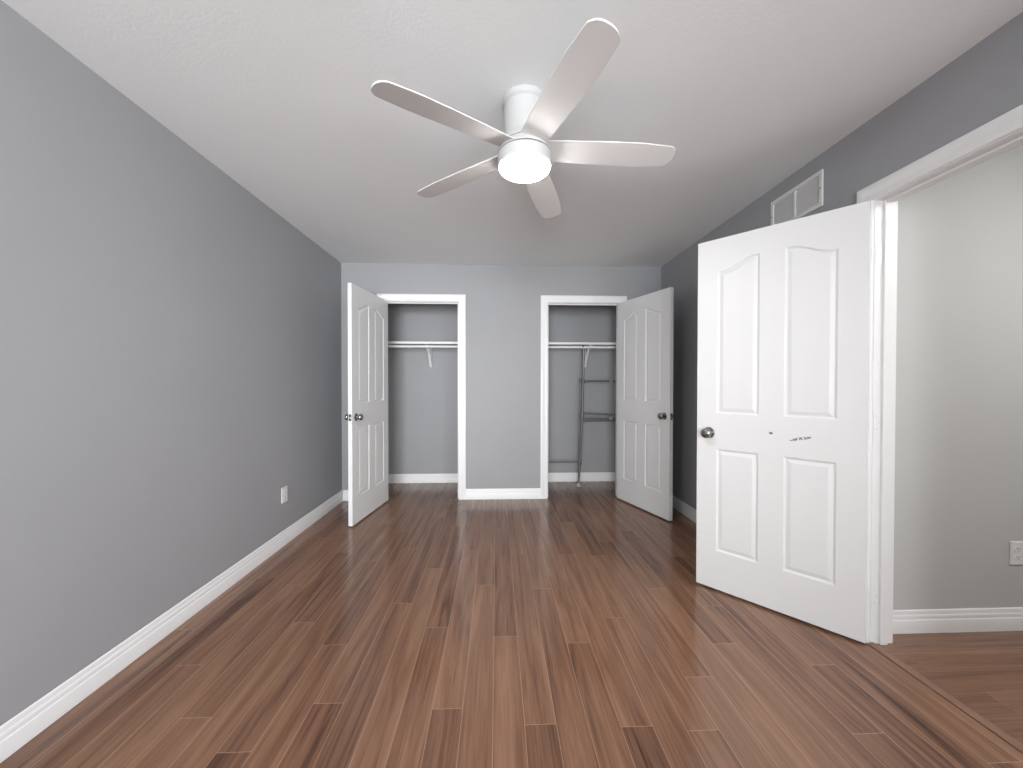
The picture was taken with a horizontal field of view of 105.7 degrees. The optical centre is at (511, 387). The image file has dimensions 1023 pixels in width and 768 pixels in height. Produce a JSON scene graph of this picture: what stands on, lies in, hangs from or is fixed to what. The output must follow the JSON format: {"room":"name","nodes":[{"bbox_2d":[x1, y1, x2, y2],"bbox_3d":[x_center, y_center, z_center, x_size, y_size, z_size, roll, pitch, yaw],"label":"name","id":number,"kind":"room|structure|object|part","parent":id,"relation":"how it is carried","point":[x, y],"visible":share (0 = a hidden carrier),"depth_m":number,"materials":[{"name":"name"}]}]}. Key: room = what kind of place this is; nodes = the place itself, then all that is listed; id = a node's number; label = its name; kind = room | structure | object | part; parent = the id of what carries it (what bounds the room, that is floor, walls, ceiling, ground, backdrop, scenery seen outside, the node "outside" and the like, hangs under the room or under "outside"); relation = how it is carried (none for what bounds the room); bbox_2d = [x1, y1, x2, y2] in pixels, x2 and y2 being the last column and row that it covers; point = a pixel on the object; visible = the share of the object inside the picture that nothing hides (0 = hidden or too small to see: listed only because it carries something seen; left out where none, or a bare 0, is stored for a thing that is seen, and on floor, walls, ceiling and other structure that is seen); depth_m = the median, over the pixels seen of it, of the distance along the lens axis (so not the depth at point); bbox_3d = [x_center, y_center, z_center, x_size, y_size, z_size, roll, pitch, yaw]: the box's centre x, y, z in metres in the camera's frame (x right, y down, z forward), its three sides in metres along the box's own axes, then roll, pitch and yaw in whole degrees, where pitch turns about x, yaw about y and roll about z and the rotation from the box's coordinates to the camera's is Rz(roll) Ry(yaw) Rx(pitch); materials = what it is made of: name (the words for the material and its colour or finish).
{"room":"empty bedroom","nodes":[
{"label":"empty bedroom","id":0,"kind":"room"},
{"bbox_2d":[0,0,341,725],"bbox_3d":[-1.679,-0.019,0.704,0.120,2.440,8.177,0,1,-2],"label":"wall","id":1,"kind":"structure","parent":0,"point":[170,341],"depth_m":1.67,"materials":[{"name":"grey paint"}]},
{"bbox_2d":[0,490,342,762],"bbox_3d":[-1.600,1.151,0.373,0.014,0.108,7.243,0,1,-2],"label":"baseboard","id":2,"kind":"structure","parent":1,"relation":"attached to","point":[23,727],"depth_m":1.67,"materials":[{"name":"white paint"}]},
{"bbox_2d":[281,486,287,503],"bbox_3d":[-1.700,0.802,2.903,0.008,0.115,0.076,0,1,-2],"label":"wall outlet","id":3,"kind":"object","parent":1,"relation":"attached to","point":[284,497],"visible":1,"depth_m":2.89,"materials":[{"name":"white plastic"}]},
{"bbox_2d":[341,263,660,490],"bbox_3d":[-0.085,-0.055,4.100,3.328,2.440,0.115,0,1,-2],"label":"wall","id":4,"kind":"structure","parent":0,"point":[503,302],"depth_m":4.04,"materials":[{"name":"grey paint"}]},
{"bbox_2d":[343,490,347,500],"bbox_3d":[-1.558,1.111,3.991,0.348,0.108,0.014,0,1,-2],"label":"baseboard","id":5,"kind":"structure","parent":4,"relation":"attached to","point":[345,492],"depth_m":3.98,"materials":[{"name":"white paint"}]},
{"bbox_2d":[345,283,387,525],"bbox_3d":[-1.314,0.141,3.602,0.156,2.032,0.764,0,1,5],"label":"door","id":6,"kind":"structure","parent":4,"relation":"in","point":[367,416],"depth_m":3.51,"materials":[{"name":"white paint"}]},
{"bbox_3d":[-1.294,0.252,3.294,0.058,0.066,0.066,0,1,5],"label":"knob","id":7,"kind":"part","parent":6,"relation":"part of","materials":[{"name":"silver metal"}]},
{"bbox_2d":[377,294,465,499],"bbox_3d":[-0.932,0.101,4.069,0.910,2.128,0.151,0,1,-2],"label":"door frame","id":8,"kind":"structure","parent":4,"relation":"attached to","point":[460,299],"depth_m":4.01,"materials":[{"name":"white paint"}]},
{"bbox_2d":[466,488,539,499],"bbox_3d":[-0.086,1.112,4.048,0.779,0.108,0.014,0,1,-2],"label":"baseboard","id":9,"kind":"structure","parent":4,"relation":"attached to","point":[508,493],"depth_m":4.04,"materials":[{"name":"white paint"}]},
{"bbox_2d":[540,295,626,498],"bbox_3d":[0.756,0.102,4.134,0.910,2.128,0.151,0,1,-2],"label":"door frame","id":10,"kind":"structure","parent":4,"relation":"attached to","point":[546,300],"depth_m":4.05,"materials":[{"name":"white paint"}]},
{"bbox_2d":[617,287,673,520],"bbox_3d":[1.257,0.142,3.715,0.156,2.032,0.764,0,1,-21],"label":"door","id":11,"kind":"structure","parent":4,"relation":"in","point":[645,415],"depth_m":3.65,"materials":[{"name":"white paint"}]},
{"bbox_3d":[1.323,0.253,3.414,0.058,0.066,0.066,0,1,-21],"label":"knob","id":12,"kind":"part","parent":11,"relation":"part of","materials":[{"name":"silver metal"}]},
{"bbox_2d":[388,304,615,473],"bbox_3d":[-0.112,-0.063,4.796,3.328,2.440,0.120,0,1,-2],"label":"wall","id":13,"kind":"structure","parent":0,"point":[422,398],"depth_m":4.72,"materials":[{"name":"grey paint"}]},
{"bbox_2d":[388,474,457,482],"bbox_3d":[-0.968,1.103,4.709,1.611,0.108,0.014,0,1,-2],"label":"baseboard","id":14,"kind":"structure","parent":13,"relation":"attached to","point":[392,478],"depth_m":4.70,"materials":[{"name":"white paint"}]},
{"bbox_2d":[388,341,457,366],"bbox_3d":[-0.960,-0.385,4.532,1.611,0.276,0.335,0,1,-2],"label":"closet shelf","id":15,"kind":"object","parent":13,"relation":"attached to","point":[426,343],"visible":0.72,"depth_m":4.49,"materials":[{"name":"white paint"}]},
{"bbox_2d":[388,345,457,347],"bbox_3d":[-0.956,-0.466,4.412,1.611,0.056,0.056,0,1,-2],"label":"closet rod","id":16,"kind":"object","parent":15,"relation":"attached to","point":[389,346],"visible":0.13,"depth_m":4.40,"materials":[{"name":"white paint"}]},
{"bbox_2d":[548,472,614,481],"bbox_3d":[0.745,1.104,4.775,1.617,0.108,0.014,0,1,-2],"label":"baseboard","id":17,"kind":"structure","parent":13,"relation":"attached to","point":[584,476],"depth_m":4.78,"materials":[{"name":"white paint"}]},
{"bbox_2d":[548,342,615,366],"bbox_3d":[0.752,-0.384,4.598,1.617,0.276,0.335,0,1,-2],"label":"closet shelf","id":18,"kind":"object","parent":13,"relation":"attached to","point":[590,344],"visible":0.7,"depth_m":4.57,"materials":[{"name":"white paint"}]},
{"bbox_2d":[548,346,615,348],"bbox_3d":[0.757,-0.466,4.478,1.617,0.056,0.056,0,1,-2],"label":"closet rod","id":19,"kind":"object","parent":18,"relation":"attached to","point":[592,347],"visible":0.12,"depth_m":4.47,"materials":[{"name":"white paint"}]},
{"bbox_2d":[0,481,1022,767],"bbox_3d":[0.663,1.212,0.808,4.611,0.020,7.977,0,1,-2],"label":"floor","id":20,"kind":"structure","parent":0,"point":[574,627],"depth_m":1.64,"materials":[{"name":"brown laminate"}]},
{"bbox_2d":[548,345,615,486],"bbox_3d":[0.837,0.335,4.517,1.420,1.653,0.108,0,1,-2],"label":"rack","id":21,"kind":"object","parent":20,"relation":"on","point":[581,415],"visible":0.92,"depth_m":4.53,"materials":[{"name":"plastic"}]},
{"bbox_3d":[0.796,0.456,4.535,0.030,1.130,0.015,0,1,33],"label":"thin post","id":22,"kind":"part","parent":21,"relation":"part of","materials":[{"name":"grey metal"}]},
{"bbox_3d":[0.813,0.339,4.523,0.072,1.576,0.057,0,1,-2],"label":"post","id":23,"kind":"part","parent":21,"relation":"part of","materials":[{"name":"grey metal"}]},
{"bbox_2d":[868,642,1022,753],"bbox_3d":[1.689,1.198,1.408,0.040,0.020,0.785,0,1,-2],"label":"threshold","id":24,"kind":"object","parent":20,"relation":"on","point":[998,732],"visible":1,"depth_m":1.47,"materials":[{"name":"brown wood"}]},
{"bbox_2d":[2,0,1022,266],"bbox_3d":[0.036,-1.288,0.756,3.552,0.100,8.177,0,1,-2],"label":"ceiling","id":25,"kind":"structure","parent":0,"point":[277,95],"depth_m":1.63,"materials":[{"name":"paint"}]},
{"bbox_2d":[371,18,674,217],"bbox_3d":[0.108,-1.087,1.688,1.207,0.321,1.255,0,1,-2],"label":"ceiling fan","id":26,"kind":"object","parent":25,"relation":"hanging from","point":[532,114],"visible":1,"depth_m":1.59,"materials":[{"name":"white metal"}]},
{"bbox_3d":[-0.237,-1.025,1.469,0.570,0.042,0.132,0,1,-37],"label":"blade","id":27,"kind":"part","parent":26,"relation":"part of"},
{"bbox_3d":[-0.246,-1.030,1.903,0.570,0.042,0.132,0,1,35],"label":"blade","id":28,"kind":"part","parent":26,"relation":"part of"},
{"bbox_3d":[0.164,-1.031,2.046,0.132,0.042,0.570,0,1,17],"label":"blade","id":29,"kind":"part","parent":26,"relation":"part of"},
{"bbox_3d":[0.179,-1.023,1.343,0.132,0.042,0.570,0,1,-19],"label":"blade","id":30,"kind":"part","parent":26,"relation":"part of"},
{"bbox_3d":[0.427,-1.027,1.700,0.570,0.042,0.132,0,1,-1],"label":"blade","id":31,"kind":"part","parent":26,"relation":"part of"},
{"bbox_2d":[661,12,1022,509],"bbox_3d":[1.758,-0.017,0.837,0.104,2.440,8.177,0,1,-2],"label":"wall","id":32,"kind":"structure","parent":0,"point":[984,83],"depth_m":1.80,"materials":[{"name":"grey paint"}]},
{"bbox_2d":[672,496,696,522],"bbox_3d":[1.615,1.125,2.998,0.014,0.108,2.244,0,1,-2],"label":"baseboard","id":33,"kind":"structure","parent":32,"relation":"attached to","point":[685,509],"depth_m":3.55,"materials":[{"name":"white paint"}]},
{"bbox_2d":[696,201,873,642],"bbox_3d":[1.387,0.161,2.063,0.156,2.032,0.776,-1,1,-43],"label":"door","id":34,"kind":"structure","parent":32,"relation":"in","point":[783,413],"depth_m":1.99,"materials":[{"name":"white paint"}]},
{"bbox_3d":[1.140,0.265,2.260,0.058,0.066,0.066,-1,1,-43],"label":"knob","id":35,"kind":"part","parent":34,"relation":"part of","materials":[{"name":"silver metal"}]},
{"bbox_2d":[771,169,823,224],"bbox_3d":[1.646,-1.067,2.252,0.011,0.194,0.388,0,1,-2],"label":"air vent","id":36,"kind":"object","parent":32,"relation":"in","point":[806,197],"visible":0.85,"depth_m":2.21,"materials":[{"name":"white metal"}]},
{"bbox_2d":[857,104,1022,644],"bbox_3d":[1.736,0.133,1.408,0.140,2.128,0.922,0,1,-2],"label":"door frame","id":37,"kind":"structure","parent":32,"relation":"attached to","point":[1004,133],"depth_m":1.78,"materials":[{"name":"white paint"}]},
{"bbox_3d":[1.797,0.133,1.410,0.018,2.128,0.922,0,1,-2],"label":"casing","id":38,"kind":"part","parent":37,"relation":"part of","materials":[{"name":"white paint"}]},
{"bbox_2d":[893,144,1022,609],"bbox_3d":[2.347,-0.029,1.952,1.159,2.440,0.120,0,1,-2],"label":"wall","id":39,"kind":"structure","parent":0,"point":[958,496],"depth_m":1.89,"materials":[{"name":"grey paint"}]},
{"bbox_2d":[893,607,1022,633],"bbox_3d":[2.355,1.137,1.898,1.147,0.108,0.014,0,1,-2],"label":"baseboard","id":40,"kind":"structure","parent":39,"relation":"attached to","point":[1010,618],"depth_m":1.89,"materials":[{"name":"white paint"}]},
{"bbox_2d":[1009,541,1022,564],"bbox_3d":[2.484,0.814,1.902,0.076,0.115,0.008,0,1,-2],"label":"wall outlet","id":41,"kind":"object","parent":39,"relation":"attached to","point":[1015,547],"visible":1,"depth_m":1.90,"materials":[{"name":"white plastic"}]},
{"bbox_2d":[1015,546,1021,551],"bbox_3d":[2.484,0.792,1.899,0.034,0.027,0.003,0,1,-2],"label":"socket","id":42,"kind":"object","parent":41,"relation":"attached to","point":[1017,548],"depth_m":1.90,"materials":[{"name":"white plastic"}]},
{"bbox_2d":[1015,555,1021,560],"bbox_3d":[2.484,0.835,1.900,0.034,0.027,0.003,0,1,-2],"label":"socket","id":43,"kind":"object","parent":41,"relation":"attached to","point":[1017,557],"depth_m":1.90,"materials":[{"name":"white plastic"}]}
]}

